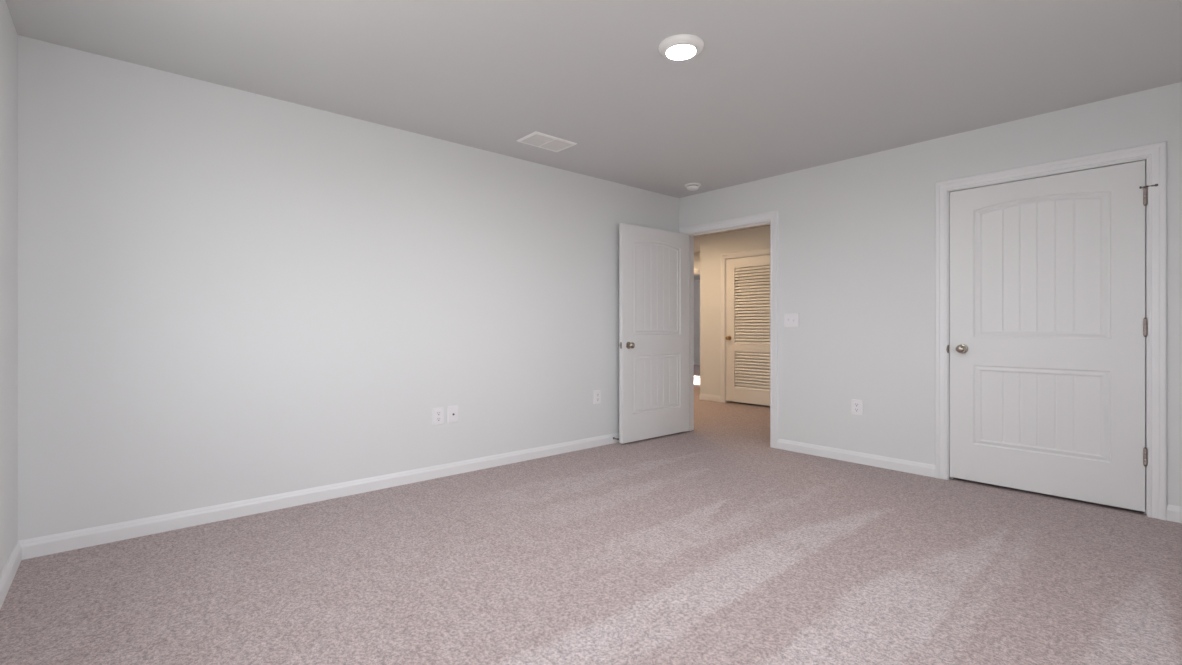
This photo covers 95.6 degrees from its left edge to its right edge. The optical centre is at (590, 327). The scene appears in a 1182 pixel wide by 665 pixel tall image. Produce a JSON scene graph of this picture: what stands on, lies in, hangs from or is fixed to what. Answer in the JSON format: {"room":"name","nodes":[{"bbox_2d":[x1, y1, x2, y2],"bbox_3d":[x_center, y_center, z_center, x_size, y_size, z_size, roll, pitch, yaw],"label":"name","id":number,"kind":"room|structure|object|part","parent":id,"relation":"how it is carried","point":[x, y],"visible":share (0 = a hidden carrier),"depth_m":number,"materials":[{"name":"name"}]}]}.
{"room":"empty bedroom","nodes":[
{"label":"empty bedroom","id":0,"kind":"room"},
{"bbox_2d":[0,0,17,575],"bbox_3d":[-1.320,-0.140,0.843,0.150,2.440,4.490,0,0,-41],"label":"wall","id":1,"kind":"structure","parent":0,"point":[8,34],"depth_m":2.29,"materials":[{"name":"white paint"}]},
{"bbox_2d":[0,542,21,608],"bbox_3d":[-1.254,1.036,0.892,0.014,0.088,4.236,0,0,-41],"label":"baseboard","id":2,"kind":"structure","parent":1,"relation":"attached to","point":[7,576],"depth_m":2.25,"materials":[{"name":"white paint"}]},
{"bbox_2d":[18,35,678,540],"bbox_3d":[-0.909,-0.140,4.109,4.775,2.440,0.120,0,0,-41],"label":"wall","id":3,"kind":"structure","parent":0,"point":[226,294],"depth_m":3.15,"materials":[{"name":"white paint"}]},
{"bbox_2d":[17,433,618,559],"bbox_3d":[-0.865,1.036,4.059,4.775,0.088,0.014,0,0,-41],"label":"baseboard","id":4,"kind":"structure","parent":3,"relation":"attached to","point":[72,540],"depth_m":3.16,"materials":[{"name":"white paint"}]},
{"bbox_2d":[433,407,443,424],"bbox_3d":[-1.098,0.639,3.858,0.086,0.124,0.009,0,0,-41],"label":"power outlet","id":5,"kind":"object","parent":3,"relation":"attached to","point":[438,413],"visible":1,"depth_m":3.85,"materials":[{"name":"white plastic"}]},
{"bbox_2d":[448,405,457,422],"bbox_3d":[-1.009,0.637,3.931,0.086,0.124,0.016,0,0,-41],"label":"cable jack plate","id":6,"kind":"object","parent":3,"relation":"attached to","point":[452,410],"visible":1,"depth_m":3.93,"materials":[{"name":"white plastic"}]},
{"bbox_2d":[594,390,600,403],"bbox_3d":[0.059,0.633,4.872,0.086,0.124,0.009,0,0,-41],"label":"power outlet","id":7,"kind":"object","parent":3,"relation":"attached to","point":[597,393],"visible":1,"depth_m":4.87,"materials":[{"name":"white plastic"}]},
{"bbox_2d":[0,365,1181,664],"bbox_3d":[1.281,1.140,7.811,13.400,0.120,11.800,0,0,-41],"label":"floor","id":8,"kind":"structure","parent":0,"point":[712,543],"depth_m":2.35,"materials":[{"name":"carpet"}]},
{"bbox_2d":[5,0,1181,280],"bbox_3d":[1.281,-1.420,7.811,13.400,0.120,11.800,0,0,-41],"label":"ceiling","id":9,"kind":"structure","parent":0,"point":[774,87],"depth_m":2.76,"materials":[{"name":"white paint"}]},
{"bbox_2d":[516,131,576,151],"bbox_3d":[-0.323,-1.355,3.926,0.372,0.011,0.240,0,0,-41],"label":"ceiling vent","id":10,"kind":"object","parent":9,"relation":"in","point":[537,139],"visible":1,"depth_m":3.91,"materials":[{"name":"white metal"}]},
{"bbox_2d":[658,34,703,60],"bbox_3d":[0.435,-1.344,2.591,0.218,0.032,0.218,0,0,-41],"label":"recessed light","id":11,"kind":"object","parent":9,"relation":"in","point":[680,47],"visible":1,"depth_m":2.55,"materials":[{"name":"white plastic"}]},
{"bbox_2d":[667,45,694,58],"bbox_3d":[0.435,-1.334,2.591,0.133,0.007,0.133,0,0,-41],"label":"diffuser","id":12,"kind":"object","parent":11,"relation":"attached to","point":[673,51],"depth_m":2.59,"materials":[{"name":"white"}]},
{"bbox_2d":[684,183,700,190],"bbox_3d":[0.971,-1.337,5.114,0.158,0.047,0.158,0,0,-41],"label":"smoke detector","id":13,"kind":"object","parent":9,"relation":"attached to","point":[690,186],"visible":1,"depth_m":5.07,"materials":[{"name":"white plastic"}]},
{"bbox_2d":[694,280,699,361],"bbox_3d":[4.303,-0.140,14.164,0.120,2.440,5.930,0,0,-41],"label":"wall","id":14,"kind":"structure","parent":0,"point":[697,282],"depth_m":15.47,"materials":[{"name":"white paint"}]},
{"bbox_2d":[694,252,699,269],"bbox_3d":[0.785,-0.140,11.081,0.125,2.440,5.930,0,0,-41],"label":"wall","id":15,"kind":"structure","parent":0,"point":[697,254],"depth_m":9.69,"materials":[{"name":"white paint"}]},
{"bbox_2d":[694,269,699,275],"bbox_3d":[1.962,0.018,9.739,0.162,2.123,1.456,0,0,-41],"label":"door frame","id":16,"kind":"structure","parent":15,"relation":"attached to","point":[696,272],"depth_m":9.69,"materials":[{"name":"white paint"}]},
{"bbox_2d":[700,226,769,395],"bbox_3d":[2.921,-0.140,6.669,0.120,2.440,3.760,0,0,-41],"label":"wall","id":17,"kind":"structure","parent":0,"point":[712,247],"depth_m":7.85,"materials":[{"name":"white paint"}]},
{"bbox_2d":[699,394,720,401],"bbox_3d":[1.755,1.036,7.897,0.014,0.088,0.376,0,0,-41],"label":"baseboard","id":18,"kind":"structure","parent":17,"relation":"attached to","point":[707,397],"depth_m":7.89,"materials":[{"name":"white paint"}]},
{"bbox_2d":[721,248,769,402],"bbox_3d":[2.258,0.010,7.425,0.157,2.140,0.997,0,0,-41],"label":"door frame","id":19,"kind":"structure","parent":17,"relation":"attached to","point":[760,252],"depth_m":7.70,"materials":[{"name":"white paint"}]},
{"bbox_2d":[726,255,769,405],"bbox_3d":[2.205,0.038,7.379,0.105,2.028,0.833,0,0,-41],"label":"door","id":20,"kind":"structure","parent":17,"relation":"in","point":[745,343],"depth_m":7.45,"materials":[{"name":"white paint"}]},
{"bbox_2d":[736,271,737,354],"bbox_3d":[3.969,-0.140,10.009,5.860,2.440,0.120,0,0,-41],"label":"wall","id":21,"kind":"structure","parent":0,"point":[736,271],"depth_m":8.46,"materials":[{"name":"white paint"}]},
{"bbox_2d":[738,265,769,387],"bbox_3d":[2.944,-0.140,7.886,0.100,2.440,1.720,0,0,-41],"label":"wall","id":22,"kind":"structure","parent":0,"point":[765,265],"depth_m":8.29,"materials":[{"name":"white paint"}]},
{"bbox_2d":[679,82,1181,506],"bbox_3d":[0.056,-0.140,6.724,0.125,2.440,11.520,0,0,-41],"label":"wall","id":23,"kind":"structure","parent":0,"point":[857,235],"depth_m":4.12,"materials":[{"name":"white paint"}]},
{"bbox_2d":[619,223,688,443],"bbox_3d":[0.636,0.053,5.227,0.974,2.017,0.180,0,0,-41],"label":"door","id":24,"kind":"structure","parent":23,"relation":"in","point":[653,263],"depth_m":5.16,"materials":[{"name":"white paint"}]},
{"bbox_3d":[0.371,0.164,4.919,0.058,0.058,0.060,0,0,-41],"label":"knob","id":25,"kind":"part","parent":24,"relation":"part of","materials":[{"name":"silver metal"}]},
{"bbox_2d":[679,210,777,448],"bbox_3d":[1.352,0.018,5.247,0.162,2.123,1.116,0,0,-41],"label":"door frame","id":26,"kind":"structure","parent":23,"relation":"attached to","point":[771,218],"depth_m":4.86,"materials":[{"name":"white paint"}]},
{"bbox_2d":[784,313,798,326],"bbox_3d":[1.747,-0.064,4.687,0.019,0.124,0.134,0,0,-41],"label":"light switch","id":27,"kind":"object","parent":23,"relation":"attached to","point":[790,319],"visible":1,"depth_m":4.68,"materials":[{"name":"white plastic"}]},
{"bbox_2d":[777,439,935,477],"bbox_3d":[2.074,1.036,4.318,0.014,0.088,1.233,0,0,-41],"label":"baseboard","id":28,"kind":"structure","parent":23,"relation":"attached to","point":[924,469],"depth_m":4.24,"materials":[{"name":"white paint"}]},
{"bbox_2d":[851,399,862,415],"bbox_3d":[2.119,0.636,4.270,0.009,0.124,0.086,0,0,-41],"label":"power outlet","id":29,"kind":"object","parent":23,"relation":"attached to","point":[856,405],"visible":1,"depth_m":4.27,"materials":[{"name":"white plastic"}]},
{"bbox_2d":[936,141,1165,519],"bbox_3d":[2.905,0.018,3.475,0.162,2.123,1.131,0,0,-41],"label":"door frame","id":30,"kind":"structure","parent":23,"relation":"attached to","point":[1154,154],"depth_m":3.10,"materials":[{"name":"white paint"}]},
{"bbox_2d":[950,160,1157,511],"bbox_3d":[2.867,0.050,3.408,0.109,2.017,1.017,0,0,-41],"label":"door","id":31,"kind":"structure","parent":23,"relation":"in","point":[1048,320],"depth_m":3.39,"materials":[{"name":"white paint"}]},
{"bbox_3d":[2.565,0.149,3.715,0.060,0.058,0.058,0,0,-41],"label":"knob","id":32,"kind":"part","parent":31,"relation":"part of","materials":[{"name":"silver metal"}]},
{"bbox_2d":[1166,504,1181,522],"bbox_3d":[3.474,1.036,2.721,0.014,0.088,0.753,0,0,-41],"label":"baseboard","id":33,"kind":"structure","parent":23,"relation":"attached to","point":[1173,513],"depth_m":2.98,"materials":[{"name":"white paint"}]}
]}

